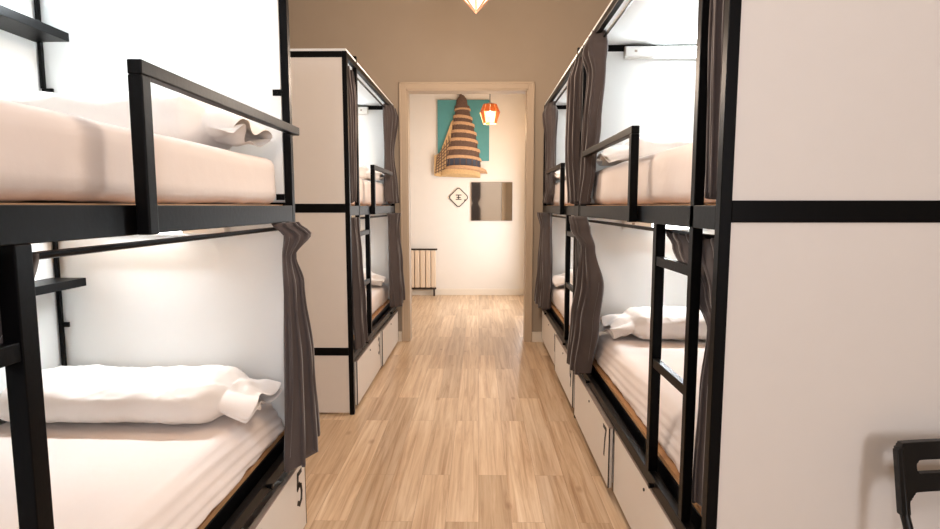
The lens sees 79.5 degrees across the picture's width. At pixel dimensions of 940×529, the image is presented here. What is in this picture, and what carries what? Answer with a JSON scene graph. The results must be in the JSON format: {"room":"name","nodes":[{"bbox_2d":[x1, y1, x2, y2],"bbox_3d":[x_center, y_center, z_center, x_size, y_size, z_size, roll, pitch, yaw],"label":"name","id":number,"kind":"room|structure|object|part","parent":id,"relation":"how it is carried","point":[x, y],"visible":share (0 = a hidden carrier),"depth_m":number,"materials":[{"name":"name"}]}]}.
{"room":"dormitory","nodes":[
{"label":"dormitory","id":0,"kind":"room"},
{"bbox_2d":[288,0,610,331],"bbox_3d":[-0.101,-1.028,5.556,4.020,3.600,0.140,0,6,1],"label":"wall","id":1,"kind":"structure","parent":0,"point":[394,42],"depth_m":5.37,"materials":[{"name":"beige paint"}]},
{"bbox_2d":[398,331,401,341],"bbox_3d":[-0.718,0.721,5.661,0.069,0.100,0.029,0,6,1],"label":"baseboard","id":2,"kind":"structure","parent":1,"relation":"attached to","point":[399,332],"depth_m":5.65,"materials":[{"name":"beige wood"}]},
{"bbox_2d":[399,82,534,341],"bbox_3d":[-0.031,-0.493,5.606,1.298,2.527,0.188,0,6,1],"label":"door frame","id":3,"kind":"structure","parent":1,"relation":"in","point":[405,88],"depth_m":5.49,"materials":[{"name":"beige wood"}]},
{"bbox_2d":[532,332,542,341],"bbox_3d":[0.681,0.723,5.639,0.124,0.100,0.029,0,6,1],"label":"baseboard","id":4,"kind":"structure","parent":1,"relation":"attached to","point":[536,336],"depth_m":5.62,"materials":[{"name":"beige wood"}]},
{"bbox_2d":[304,295,630,528],"bbox_3d":[-0.208,1.118,2.794,4.300,0.100,12.120,0,6,1],"label":"floor","id":5,"kind":"structure","parent":0,"point":[467,422],"depth_m":3.23,"materials":[{"name":"brown wood"}]},
{"bbox_2d":[0,0,306,528],"bbox_3d":[-1.201,0.050,1.311,1.037,2.330,1.960,0,6,1],"label":"bunk bed","id":6,"kind":"object","parent":5,"relation":"on","point":[106,289],"visible":0.64,"depth_m":2.17,"materials":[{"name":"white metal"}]},
{"bbox_2d":[0,253,38,343],"bbox_3d":[-0.773,0.420,0.722,0.048,0.820,0.610,0,6,1],"label":"curtain","id":7,"kind":"object","parent":6,"relation":"hanging from","point":[36,255],"visible":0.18,"depth_m":0.97,"materials":[{"name":"grey fabric"}]},
{"bbox_3d":[-1.681,-0.135,1.300,0.014,1.800,1.888,0,6,1],"label":"panel","id":8,"kind":"part","parent":6,"relation":"part of","materials":[{"name":"white"}]},
{"bbox_2d":[0,5,68,41],"bbox_3d":[-1.592,-0.824,1.788,0.133,0.032,0.715,0,6,1],"label":"shelf","id":9,"kind":"object","parent":6,"relation":"attached to","point":[14,25],"depth_m":2.01,"materials":[{"name":"black metal"}]},
{"bbox_2d":[35,278,85,295],"bbox_3d":[-1.592,0.105,1.884,0.133,0.032,0.715,0,6,1],"label":"shelf","id":10,"kind":"object","parent":6,"relation":"attached to","point":[42,285],"depth_m":2.12,"materials":[{"name":"black metal"}]},
{"bbox_2d":[0,99,275,204],"bbox_3d":[-1.217,-0.226,1.288,0.921,0.186,1.835,0,6,1],"label":"mattress","id":11,"kind":"object","parent":6,"relation":"on","point":[47,156],"visible":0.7,"depth_m":1.17,"materials":[{"name":"white fabric"}]},
{"bbox_2d":[0,91,130,128],"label":"pillow","id":12,"kind":"object","parent":11,"relation":"on","point":[112,108],"depth_m":1.81,"materials":[{"name":"white fabric"}]},
{"bbox_2d":[151,91,272,149],"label":"pillow","id":13,"kind":"object","parent":11,"relation":"on","point":[180,116],"depth_m":1.84,"materials":[{"name":"white fabric"}]},
{"bbox_2d":[0,403,283,528],"bbox_3d":[-1.217,0.696,1.384,0.928,0.156,1.840,0,6,1],"label":"mattress","id":14,"kind":"object","parent":6,"relation":"on","point":[121,475],"visible":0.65,"depth_m":1.69,"materials":[{"name":"white fabric"}]},
{"bbox_2d":[0,364,281,424],"bbox_3d":[-1.197,0.469,2.088,0.924,0.156,0.374,0,6,1],"label":"pillow","id":15,"kind":"object","parent":14,"relation":"on","point":[96,393],"visible":0.91,"depth_m":1.95,"materials":[{"name":"white fabric"}]},
{"bbox_3d":[-1.217,-0.110,1.295,1.003,0.076,1.958,0,6,1],"label":"bed frame","id":16,"kind":"part","parent":6,"relation":"part of","materials":[{"name":"black metal"}]},
{"bbox_3d":[-0.757,-0.046,1.294,0.015,0.015,1.900,0,6,1],"label":"curtain rail","id":17,"kind":"part","parent":6,"relation":"part of","materials":[{"name":"black metal"}]},
{"bbox_3d":[-1.203,-0.689,2.192,0.943,0.880,0.011,0,6,1],"label":"lining panel","id":18,"kind":"part","parent":6,"relation":"part of","materials":[{"name":"white paint"}]},
{"bbox_3d":[-1.203,0.241,2.288,0.943,0.850,0.011,0,6,1],"label":"lining panel","id":19,"kind":"part","parent":6,"relation":"part of","materials":[{"name":"white paint"}]},
{"bbox_2d":[156,227,229,234],"bbox_3d":[-1.215,-0.149,2.213,0.530,0.070,0.051,0,6,1],"label":"light","id":20,"kind":"object","parent":6,"relation":"attached to","point":[225,229],"visible":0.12,"depth_m":2.19,"materials":[{"name":"white plastic"}]},
{"bbox_2d":[182,227,226,233],"bbox_3d":[-1.035,-0.148,2.202,0.170,0.056,0.026,0,6,1],"label":"tube","id":21,"kind":"object","parent":20,"relation":"attached to","point":[215,230],"depth_m":2.19,"materials":[{"name":"white plastic"}]},
{"bbox_3d":[-0.691,-0.299,1.712,0.031,0.367,1.045,0,6,1],"label":"guard rail","id":22,"kind":"part","parent":6,"relation":"part of","materials":[{"name":"black metal"}]},
{"bbox_3d":[-1.217,0.814,1.391,1.003,0.091,1.958,0,6,1],"label":"bed frame","id":23,"kind":"part","parent":6,"relation":"part of","materials":[{"name":"black metal"}]},
{"bbox_3d":[-0.696,0.773,1.969,0.018,0.019,0.020,0,6,1],"label":"tie knob","id":24,"kind":"part","parent":6,"relation":"part of","materials":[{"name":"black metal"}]},
{"bbox_3d":[-0.710,1.002,1.904,0.018,0.290,0.958,0,6,1],"label":"drawer","id":25,"kind":"part","parent":6,"relation":"part of","materials":[{"name":"white wood"}]},
{"bbox_3d":[-1.202,0.909,2.372,0.944,0.380,0.016,0,6,1],"label":"panel","id":26,"kind":"part","parent":6,"relation":"part of","materials":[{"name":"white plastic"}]},
{"bbox_3d":[-0.714,-0.204,2.248,0.030,1.938,0.030,0,6,1],"label":"post","id":27,"kind":"part","parent":6,"relation":"part of","materials":[{"name":"black metal"}]},
{"bbox_2d":[272,222,319,472],"bbox_3d":[-0.664,0.304,2.175,0.122,0.931,0.257,0,6,1],"label":"curtain","id":28,"kind":"object","parent":6,"relation":"hanging from","point":[302,419],"visible":0.99,"depth_m":2.13,"materials":[{"name":"grey fabric"}]},
{"bbox_2d":[290,48,397,414],"bbox_3d":[-1.206,-0.281,4.515,1.002,2.330,1.920,0,6,1],"label":"bunk bed","id":29,"kind":"object","parent":5,"relation":"on","point":[344,373],"visible":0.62,"depth_m":3.59,"materials":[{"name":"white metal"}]},
{"bbox_3d":[-1.236,-0.824,3.508,0.909,0.889,0.016,0,6,1],"label":"panel","id":30,"kind":"part","parent":29,"relation":"part of","materials":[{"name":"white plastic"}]},
{"bbox_3d":[-1.236,0.104,3.604,0.909,0.865,0.016,0,6,1],"label":"panel","id":31,"kind":"part","parent":29,"relation":"part of","materials":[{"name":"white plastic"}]},
{"bbox_3d":[-1.236,0.774,3.673,0.909,0.380,0.016,0,6,1],"label":"panel","id":32,"kind":"part","parent":29,"relation":"part of","materials":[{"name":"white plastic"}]},
{"bbox_3d":[-1.222,-1.382,4.401,0.968,0.036,1.918,0,6,1],"label":"frame","id":33,"kind":"part","parent":29,"relation":"part of","materials":[{"name":"black metal"}]},
{"bbox_3d":[-1.222,-1.407,4.398,0.964,0.014,1.916,0,6,1],"label":"panel","id":34,"kind":"part","parent":29,"relation":"part of","materials":[{"name":"white wood"}]},
{"bbox_3d":[-1.222,-0.442,4.498,0.968,0.076,1.918,0,6,1],"label":"bed frame","id":35,"kind":"part","parent":29,"relation":"part of","materials":[{"name":"black metal"}]},
{"bbox_3d":[-0.767,-0.164,3.570,0.030,2.290,0.030,0,6,1],"label":"post","id":36,"kind":"part","parent":29,"relation":"part of","materials":[{"name":"black metal"}]},
{"bbox_2d":[348,66,356,202],"bbox_3d":[-0.773,-0.831,3.663,0.066,0.862,0.230,0,6,1],"label":"curtain","id":37,"kind":"object","parent":29,"relation":"hanging from","point":[352,98],"visible":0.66,"depth_m":3.63,"materials":[{"name":"grey fabric"}]},
{"bbox_3d":[-1.222,0.482,4.594,0.968,0.091,1.918,0,6,1],"label":"bed frame","id":38,"kind":"part","parent":29,"relation":"part of","materials":[{"name":"black metal"}]},
{"bbox_3d":[-0.763,-0.411,3.826,0.029,1.930,0.030,0,6,1],"label":"ladder post","id":39,"kind":"part","parent":29,"relation":"part of","materials":[{"name":"black metal"}]},
{"bbox_2d":[351,217,367,349],"bbox_3d":[-0.744,0.120,3.774,0.089,0.867,0.258,0,6,1],"label":"curtain","id":40,"kind":"object","parent":29,"relation":"hanging from","point":[360,327],"visible":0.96,"depth_m":3.69,"materials":[{"name":"grey fabric"}]},
{"bbox_2d":[358,107,367,114],"bbox_3d":[-1.240,-1.443,5.297,0.565,0.070,0.051,0,6,1],"label":"light","id":41,"kind":"object","parent":29,"relation":"attached to","point":[361,110],"visible":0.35,"depth_m":5.27,"materials":[{"name":"white plastic"}]},
{"bbox_3d":[-0.749,0.744,4.196,0.018,0.295,0.890,0,6,1],"label":"drawer","id":42,"kind":"part","parent":29,"relation":"part of","materials":[{"name":"white wood"}]},
{"bbox_2d":[351,178,385,204],"bbox_3d":[-1.227,-0.572,4.489,0.866,0.213,1.795,0,6,1],"label":"mattress","id":43,"kind":"object","parent":29,"relation":"on","point":[365,185],"visible":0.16,"depth_m":4.48,"materials":[{"name":"white fabric"}]},
{"bbox_2d":[359,165,383,180],"bbox_3d":[-1.185,-0.835,5.170,0.814,0.168,0.374,0,6,1],"label":"pillow","id":44,"kind":"object","parent":43,"relation":"on","point":[364,172],"visible":0.22,"depth_m":5.03,"materials":[{"name":"white fabric"}]},
{"bbox_2d":[353,284,388,330],"bbox_3d":[-1.226,0.360,4.586,0.867,0.168,1.796,0,6,1],"label":"mattress","id":45,"kind":"object","parent":29,"relation":"on","point":[380,294],"visible":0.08,"depth_m":5.04,"materials":[{"name":"white fabric"}]},
{"bbox_2d":[363,268,388,286],"bbox_3d":[-1.185,0.117,5.269,0.813,0.171,0.375,0,6,1],"label":"pillow","id":46,"kind":"object","parent":45,"relation":"on","point":[376,279],"visible":0.25,"depth_m":5.18,"materials":[{"name":"white fabric"}]},
{"bbox_3d":[-0.779,-1.342,4.398,0.015,0.015,1.860,0,6,1],"label":"curtain rail","id":47,"kind":"part","parent":29,"relation":"part of","materials":[{"name":"black metal"}]},
{"bbox_3d":[-1.208,-1.019,5.375,0.908,0.880,0.011,0,6,1],"label":"lining panel","id":48,"kind":"part","parent":29,"relation":"part of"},
{"bbox_3d":[-0.779,-0.378,4.498,0.015,0.015,1.860,0,6,1],"label":"curtain rail","id":49,"kind":"part","parent":29,"relation":"part of","materials":[{"name":"black metal"}]},
{"bbox_3d":[-1.208,-0.089,5.471,0.908,0.850,0.011,0,6,1],"label":"lining panel","id":50,"kind":"part","parent":29,"relation":"part of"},
{"bbox_3d":[-0.717,-0.604,4.654,0.031,0.367,0.900,0,6,1],"label":"guard rail","id":51,"kind":"part","parent":29,"relation":"part of","materials":[{"name":"black metal"}]},
{"bbox_3d":[-0.724,0.649,5.114,0.018,0.295,0.895,0,6,1],"label":"drawer","id":52,"kind":"part","parent":29,"relation":"part of","materials":[{"name":"white wood"}]},
{"bbox_2d":[383,104,398,203],"bbox_3d":[-0.728,-1.006,5.208,0.124,0.892,0.311,0,6,1],"label":"curtain","id":53,"kind":"object","parent":29,"relation":"hanging from","point":[390,116],"visible":0.97,"depth_m":5.14,"materials":[{"name":"grey fabric"}]},
{"bbox_2d":[387,213,404,306],"bbox_3d":[-0.682,-0.052,5.247,0.149,0.847,0.456,-1,6,-5],"label":"curtain","id":54,"kind":"object","parent":29,"relation":"hanging from","point":[395,256],"visible":1,"depth_m":5.13,"materials":[{"name":"grey fabric"}]},
{"bbox_2d":[411,248,436,295],"bbox_3d":[-0.748,0.115,8.525,0.515,0.715,0.129,0,6,1],"label":"radiator","id":55,"kind":"object","parent":5,"relation":"on","point":[418,275],"visible":0.7,"depth_m":8.46,"materials":[{"name":"beige metal"}]},
{"bbox_2d":[541,45,582,417],"bbox_3d":[1.152,-0.276,4.458,1.002,2.330,1.960,0,6,1],"label":"bunk bed","id":56,"kind":"object","parent":5,"relation":"on","point":[555,327],"visible":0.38,"depth_m":4.45,"materials":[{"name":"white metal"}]},
{"bbox_2d":[534,212,552,310],"bbox_3d":[0.681,-0.042,5.220,0.156,0.872,0.431,0,6,1],"label":"curtain","id":57,"kind":"object","parent":56,"relation":"hanging from","point":[543,286],"visible":1,"depth_m":5.11,"materials":[{"name":"grey fabric"}]},
{"bbox_3d":[0.713,-0.531,5.409,0.030,1.938,0.030,0,6,1],"label":"post","id":58,"kind":"part","parent":56,"relation":"part of","materials":[{"name":"black metal"}]},
{"bbox_3d":[0.698,0.632,4.961,0.018,0.280,1.040,0,6,1],"label":"drawer","id":59,"kind":"part","parent":56,"relation":"part of","materials":[{"name":"white wood"}]},
{"bbox_2d":[542,101,557,203],"bbox_3d":[0.722,-0.997,5.122,0.140,0.892,0.418,1,6,8],"label":"curtain","id":60,"kind":"object","parent":56,"relation":"hanging from","point":[550,113],"visible":0.94,"depth_m":5.01,"materials":[{"name":"grey fabric"}]},
{"bbox_3d":[1.168,0.488,4.536,0.968,0.091,1.958,0,6,1],"label":"bed frame","id":61,"kind":"part","parent":56,"relation":"part of","materials":[{"name":"black metal"}]},
{"bbox_3d":[0.667,-0.587,4.488,0.031,0.367,0.930,0,6,1],"label":"guard rail","id":62,"kind":"part","parent":56,"relation":"part of","materials":[{"name":"black metal"}]},
{"bbox_3d":[1.168,-0.436,4.441,0.968,0.076,1.958,0,6,1],"label":"bed frame","id":63,"kind":"part","parent":56,"relation":"part of","materials":[{"name":"black metal"}]},
{"bbox_3d":[0.725,-1.338,4.354,0.015,0.015,1.900,0,6,1],"label":"curtain rail","id":64,"kind":"part","parent":56,"relation":"part of","materials":[{"name":"black metal"}]},
{"bbox_3d":[1.184,-1.015,5.337,0.908,0.880,0.011,0,6,1],"label":"lining panel","id":65,"kind":"part","parent":56,"relation":"part of","materials":[{"name":"white paint"}]},
{"bbox_2d":[551,285,572,325],"bbox_3d":[1.174,0.365,4.528,0.866,0.167,1.835,0,6,1],"label":"mattress","id":66,"kind":"object","parent":56,"relation":"on","point":[557,295],"visible":0.07,"depth_m":4.87,"materials":[{"name":"white fabric"}]},
{"bbox_2d":[552,269,572,286],"bbox_3d":[1.154,0.122,5.232,0.814,0.169,0.374,0,6,1],"label":"pillow","id":67,"kind":"object","parent":66,"relation":"on","point":[557,280],"visible":0.18,"depth_m":5.10,"materials":[{"name":"white fabric"}]},
{"bbox_2d":[552,180,573,204],"bbox_3d":[1.174,-0.565,4.432,0.869,0.214,1.835,0,6,1],"label":"mattress","id":68,"kind":"object","parent":56,"relation":"on","point":[556,197],"visible":0.02,"depth_m":4.80,"materials":[{"name":"white fabric"}]},
{"bbox_2d":[555,170,565,180],"bbox_3d":[1.154,-0.831,5.134,0.813,0.168,0.373,0,6,1],"label":"pillow","id":69,"kind":"object","parent":68,"relation":"on","point":[557,175],"visible":0.06,"depth_m":5.00,"materials":[{"name":"white fabric"}]},
{"bbox_3d":[1.168,-1.376,4.343,0.968,0.036,1.958,0,6,1],"label":"frame","id":70,"kind":"part","parent":56,"relation":"part of","materials":[{"name":"black metal"}]},
{"bbox_3d":[1.184,-0.085,5.434,0.908,0.850,0.011,0,6,1],"label":"lining panel","id":71,"kind":"part","parent":56,"relation":"part of","materials":[{"name":"white"}]},
{"bbox_3d":[1.169,-1.401,4.341,0.964,0.014,1.956,0,6,1],"label":"panel","id":72,"kind":"part","parent":56,"relation":"part of","materials":[{"name":"beige paint"}]},
{"bbox_3d":[0.667,0.732,4.003,0.018,0.280,0.828,0,6,1],"label":"drawer","id":73,"kind":"part","parent":56,"relation":"part of","materials":[{"name":"white wood"}]},
{"bbox_2d":[565,57,581,204],"bbox_3d":[0.657,-0.814,3.504,0.106,0.882,0.245,0,6,1],"label":"curtain","id":74,"kind":"object","parent":56,"relation":"hanging from","point":[574,83],"visible":0.8,"depth_m":3.46,"materials":[{"name":"grey fabric"}]},
{"bbox_2d":[574,239,578,292],"bbox_3d":[0.688,0.120,3.586,0.042,0.827,0.147,0,6,1],"label":"curtain","id":75,"kind":"object","parent":56,"relation":"hanging from","point":[576,239],"visible":0.07,"depth_m":3.59,"materials":[{"name":"grey fabric"}]},
{"bbox_3d":[0.685,-0.390,3.624,0.029,1.930,0.030,0,6,1],"label":"ladder post","id":76,"kind":"part","parent":56,"relation":"part of","materials":[{"name":"black metal"}]},
{"bbox_3d":[0.683,-0.157,3.507,0.030,2.290,0.030,0,6,1],"label":"post","id":77,"kind":"part","parent":56,"relation":"part of","materials":[{"name":"black metal"}]},
{"bbox_2d":[574,0,939,528],"bbox_3d":[1.120,-0.068,2.449,1.002,2.330,2.020,0,6,1],"label":"bunk bed","id":78,"kind":"object","parent":5,"relation":"on","point":[823,223],"visible":0.8,"depth_m":1.47,"materials":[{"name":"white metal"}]},
{"bbox_3d":[0.682,-0.326,3.429,0.030,1.938,0.030,0,6,1],"label":"post","id":79,"kind":"part","parent":78,"relation":"part of","materials":[{"name":"black metal"}]},
{"bbox_2d":[567,216,603,374],"bbox_3d":[0.651,0.176,3.258,0.150,0.903,0.422,0,6,1],"label":"curtain","id":80,"kind":"object","parent":78,"relation":"hanging from","point":[587,301],"visible":1,"depth_m":3.15,"materials":[{"name":"grey fabric"}]},
{"bbox_2d":[577,29,607,204],"bbox_3d":[0.678,-0.794,3.166,0.125,0.912,0.384,0,6,1],"label":"curtain","id":81,"kind":"object","parent":78,"relation":"hanging from","point":[595,50],"visible":0.97,"depth_m":3.08,"materials":[{"name":"grey fabric"}]},
{"bbox_3d":[0.650,0.840,3.043,0.018,0.283,0.920,0,6,1],"label":"drawer","id":82,"kind":"part","parent":78,"relation":"part of","materials":[{"name":"white wood"}]},
{"bbox_3d":[0.639,-0.401,2.693,0.031,0.367,1.060,0,6,1],"label":"guard rail","id":83,"kind":"part","parent":78,"relation":"part of","materials":[{"name":"black metal"}]},
{"bbox_3d":[0.693,-1.130,2.345,0.015,0.015,1.960,0,6,1],"label":"curtain rail","id":84,"kind":"part","parent":78,"relation":"part of","materials":[{"name":"black metal"}]},
{"bbox_3d":[1.136,-1.168,2.334,0.968,0.036,2.018,0,6,1],"label":"frame","id":85,"kind":"part","parent":78,"relation":"part of","materials":[{"name":"black metal"}]},
{"bbox_3d":[1.137,-1.193,2.332,0.964,0.014,2.016,0,6,1],"label":"panel","id":86,"kind":"part","parent":78,"relation":"part of","materials":[{"name":"white paint"}]},
{"bbox_3d":[1.136,0.696,2.527,0.968,0.091,2.018,0,6,1],"label":"bed frame","id":87,"kind":"part","parent":78,"relation":"part of","materials":[{"name":"black metal"}]},
{"bbox_3d":[1.152,-0.810,3.358,0.908,0.880,0.011,0,6,1],"label":"lining panel","id":88,"kind":"part","parent":78,"relation":"part of","materials":[{"name":"white paint"}]},
{"bbox_3d":[0.653,0.938,2.098,0.018,0.283,0.920,0,6,1],"label":"drawer","id":89,"kind":"part","parent":78,"relation":"part of","materials":[{"name":"white wood"}]},
{"bbox_2d":[594,331,705,476],"bbox_3d":[1.143,0.573,2.518,0.864,0.168,1.900,0,6,1],"label":"mattress","id":90,"kind":"object","parent":78,"relation":"on","point":[625,359],"visible":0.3,"depth_m":2.64,"materials":[{"name":"white fabric"}]},
{"bbox_2d":[600,306,706,339],"bbox_3d":[1.147,0.329,3.253,0.763,0.166,0.375,0,6,1],"label":"pillow","id":91,"kind":"object","parent":90,"relation":"on","point":[635,321],"visible":0.59,"depth_m":3.12,"materials":[{"name":"white fabric"}]},
{"bbox_3d":[0.633,0.773,1.975,0.018,0.019,0.020,0,6,1],"label":"tie knob","id":92,"kind":"part","parent":78,"relation":"part of","materials":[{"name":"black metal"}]},
{"bbox_3d":[0.693,-0.166,2.445,0.015,0.015,1.960,0,6,1],"label":"curtain rail","id":93,"kind":"part","parent":78,"relation":"part of","materials":[{"name":"black metal"}]},
{"bbox_3d":[1.152,0.120,3.454,0.908,0.850,0.011,0,6,1],"label":"lining panel","id":94,"kind":"part","parent":78,"relation":"part of","materials":[{"name":"white"}]},
{"bbox_2d":[593,143,715,204],"bbox_3d":[1.141,-0.358,2.422,0.868,0.213,1.895,0,6,1],"label":"mattress","id":95,"kind":"object","parent":78,"relation":"on","point":[664,177],"visible":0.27,"depth_m":2.17,"materials":[{"name":"white fabric"}]},
{"bbox_2d":[596,137,692,165],"bbox_3d":[1.122,-0.625,3.154,0.814,0.166,0.375,0,6,1],"label":"pillow","id":96,"kind":"object","parent":95,"relation":"on","point":[611,156],"visible":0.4,"depth_m":3.01,"materials":[{"name":"white fabric"}]},
{"bbox_2d":[622,221,688,228],"bbox_3d":[1.181,-0.245,3.382,0.530,0.070,0.051,0,6,1],"label":"light","id":97,"kind":"object","parent":78,"relation":"attached to","point":[623,222],"visible":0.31,"depth_m":3.36,"materials":[{"name":"white plastic"}]},
{"bbox_2d":[623,221,651,227],"bbox_3d":[1.001,-0.244,3.376,0.170,0.056,0.026,0,6,1],"label":"switch","id":98,"kind":"object","parent":97,"relation":"attached to","point":[624,222],"depth_m":3.36,"materials":[{"name":"white plastic"}]},
{"bbox_2d":[652,224,688,227],"bbox_3d":[1.266,-0.243,3.371,0.351,0.052,0.028,0,6,1],"label":"diffuser","id":99,"kind":"object","parent":97,"relation":"attached to","point":[667,226],"depth_m":3.36,"materials":[{"name":"white plastic"}]},
{"bbox_2d":[624,46,696,58],"bbox_3d":[1.183,-1.234,3.280,0.565,0.070,0.051,0,6,1],"label":"light","id":100,"kind":"object","parent":78,"relation":"attached to","point":[630,52],"visible":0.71,"depth_m":3.26,"materials":[{"name":"white plastic"}]},
{"bbox_2d":[625,46,654,56],"bbox_3d":[0.986,-1.234,3.274,0.170,0.056,0.026,0,6,1],"label":"switch","id":101,"kind":"object","parent":100,"relation":"attached to","point":[630,51],"depth_m":3.26,"materials":[{"name":"white plastic"}]},
{"bbox_2d":[655,46,696,55],"bbox_3d":[1.269,-1.233,3.269,0.386,0.052,0.028,0,6,1],"label":"diffuser","id":102,"kind":"object","parent":100,"relation":"attached to","point":[659,50],"depth_m":3.26,"materials":[{"name":"white plastic"}]},
{"bbox_2d":[665,231,713,514],"bbox_3d":[0.686,0.315,1.758,0.050,0.815,0.471,0,6,1],"label":"curtain","id":103,"kind":"object","parent":78,"relation":"hanging from","point":[680,243],"visible":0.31,"depth_m":1.64,"materials":[{"name":"grey fabric"}]},
{"bbox_3d":[0.653,-0.183,1.625,0.029,1.930,0.030,0,6,1],"label":"ladder post","id":104,"kind":"part","parent":78,"relation":"part of","materials":[{"name":"black metal"}]},
{"bbox_2d":[705,0,724,198],"bbox_3d":[0.663,-0.606,1.494,0.050,0.862,0.130,0,6,1],"label":"curtain","id":105,"kind":"object","parent":78,"relation":"hanging from","point":[717,7],"visible":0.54,"depth_m":1.51,"materials":[{"name":"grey fabric"}]},
{"bbox_3d":[0.650,0.054,1.468,0.030,2.290,0.030,0,6,1],"label":"post","id":106,"kind":"part","parent":78,"relation":"part of","materials":[{"name":"black metal"}]},
{"bbox_3d":[1.136,-0.228,2.432,0.968,0.076,2.018,0,6,1],"label":"bed frame","id":107,"kind":"part","parent":78,"relation":"part of","materials":[{"name":"black metal"}]},
{"bbox_3d":[1.120,0.323,1.488,0.909,0.865,0.016,0,6,1],"label":"panel","id":108,"kind":"part","parent":78,"relation":"part of","materials":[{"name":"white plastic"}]},
{"bbox_3d":[1.120,-0.605,1.391,0.909,0.889,0.016,0,6,1],"label":"panel","id":109,"kind":"part","parent":78,"relation":"part of","materials":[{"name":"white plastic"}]},
{"bbox_2d":[893,438,939,528],"bbox_3d":[1.252,0.842,1.232,0.419,0.770,0.457,0,6,1],"label":"folding chair","id":110,"kind":"object","parent":5,"relation":"on","point":[909,481],"visible":1,"depth_m":1.39,"materials":[{"name":"black plastic"}]},
{"bbox_3d":[1.060,0.843,1.256,0.025,0.759,0.376,0,6,0],"label":"leg","id":111,"kind":"part","parent":110,"relation":"part of","materials":[{"name":"black plastic"}]},
{"bbox_2d":[410,94,525,288],"bbox_3d":[-0.614,-1.332,8.499,3.140,3.600,0.120,0,6,1],"label":"wall","id":112,"kind":"structure","parent":0,"point":[470,254],"depth_m":8.48,"materials":[{"name":"white paint"}]},
{"bbox_2d":[449,188,467,206],"bbox_3d":[-0.170,-1.004,8.455,0.283,0.283,0.019,0,6,1],"label":"diamond sign","id":113,"kind":"object","parent":112,"relation":"attached to","point":[458,197],"visible":1,"depth_m":8.45,"materials":[{"name":"white"}]},
{"bbox_2d":[434,94,487,177],"bbox_3d":[-0.134,-1.890,8.288,0.795,1.222,0.110,0,6,1],"label":"relief","id":114,"kind":"object","parent":112,"relation":"attached to","point":[458,156],"visible":0.99,"depth_m":8.31,"materials":[{"name":"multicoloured wood"}]},
{"bbox_2d":[437,100,488,160],"bbox_3d":[-0.097,-1.978,8.349,0.764,0.885,0.027,0,6,1],"label":"wall panel","id":115,"kind":"object","parent":112,"relation":"attached to","point":[445,108],"visible":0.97,"depth_m":8.32,"materials":[{"name":"teal paint"}]},
{"bbox_2d":[412,288,523,294],"bbox_3d":[-0.615,0.415,8.611,2.900,0.100,0.015,0,6,1],"label":"baseboard","id":116,"kind":"structure","parent":112,"relation":"attached to","point":[438,291],"depth_m":8.59,"materials":[{"name":"beige wood"}]},
{"bbox_2d":[471,182,512,220],"bbox_3d":[0.326,-0.942,8.451,0.618,0.577,0.022,0,6,1],"label":"wall mirror","id":117,"kind":"object","parent":112,"relation":"attached to","point":[490,201],"visible":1,"depth_m":8.44,"materials":[{"name":"clear glass"}]},
{"bbox_3d":[-0.208,-2.562,2.413,4.300,0.100,12.120,0,6,1],"label":"ceiling","id":118,"kind":"structure","parent":0,"visible":0},
{"bbox_2d":[463,0,488,12],"bbox_3d":[0.040,-2.153,3.698,0.376,0.979,0.430,0,6,1],"label":"pendant","id":119,"kind":"object","parent":118,"relation":"hanging from","point":[475,5],"visible":1,"depth_m":3.72,"materials":[{"name":"white glass"}]},
{"bbox_3d":[0.040,-1.881,3.726,0.360,0.418,0.416,0,6,1],"label":"lamp shade","id":120,"kind":"part","parent":119,"relation":"part of","materials":[{"name":"white glass"}]},
{"bbox_2d":[480,102,499,124],"bbox_3d":[0.262,-2.437,7.385,0.274,1.174,0.274,0,6,1],"label":"glass pendant","id":121,"kind":"object","parent":118,"relation":"hanging from","point":[488,111],"visible":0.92,"depth_m":7.35,"materials":[{"name":"glass"}]}
]}

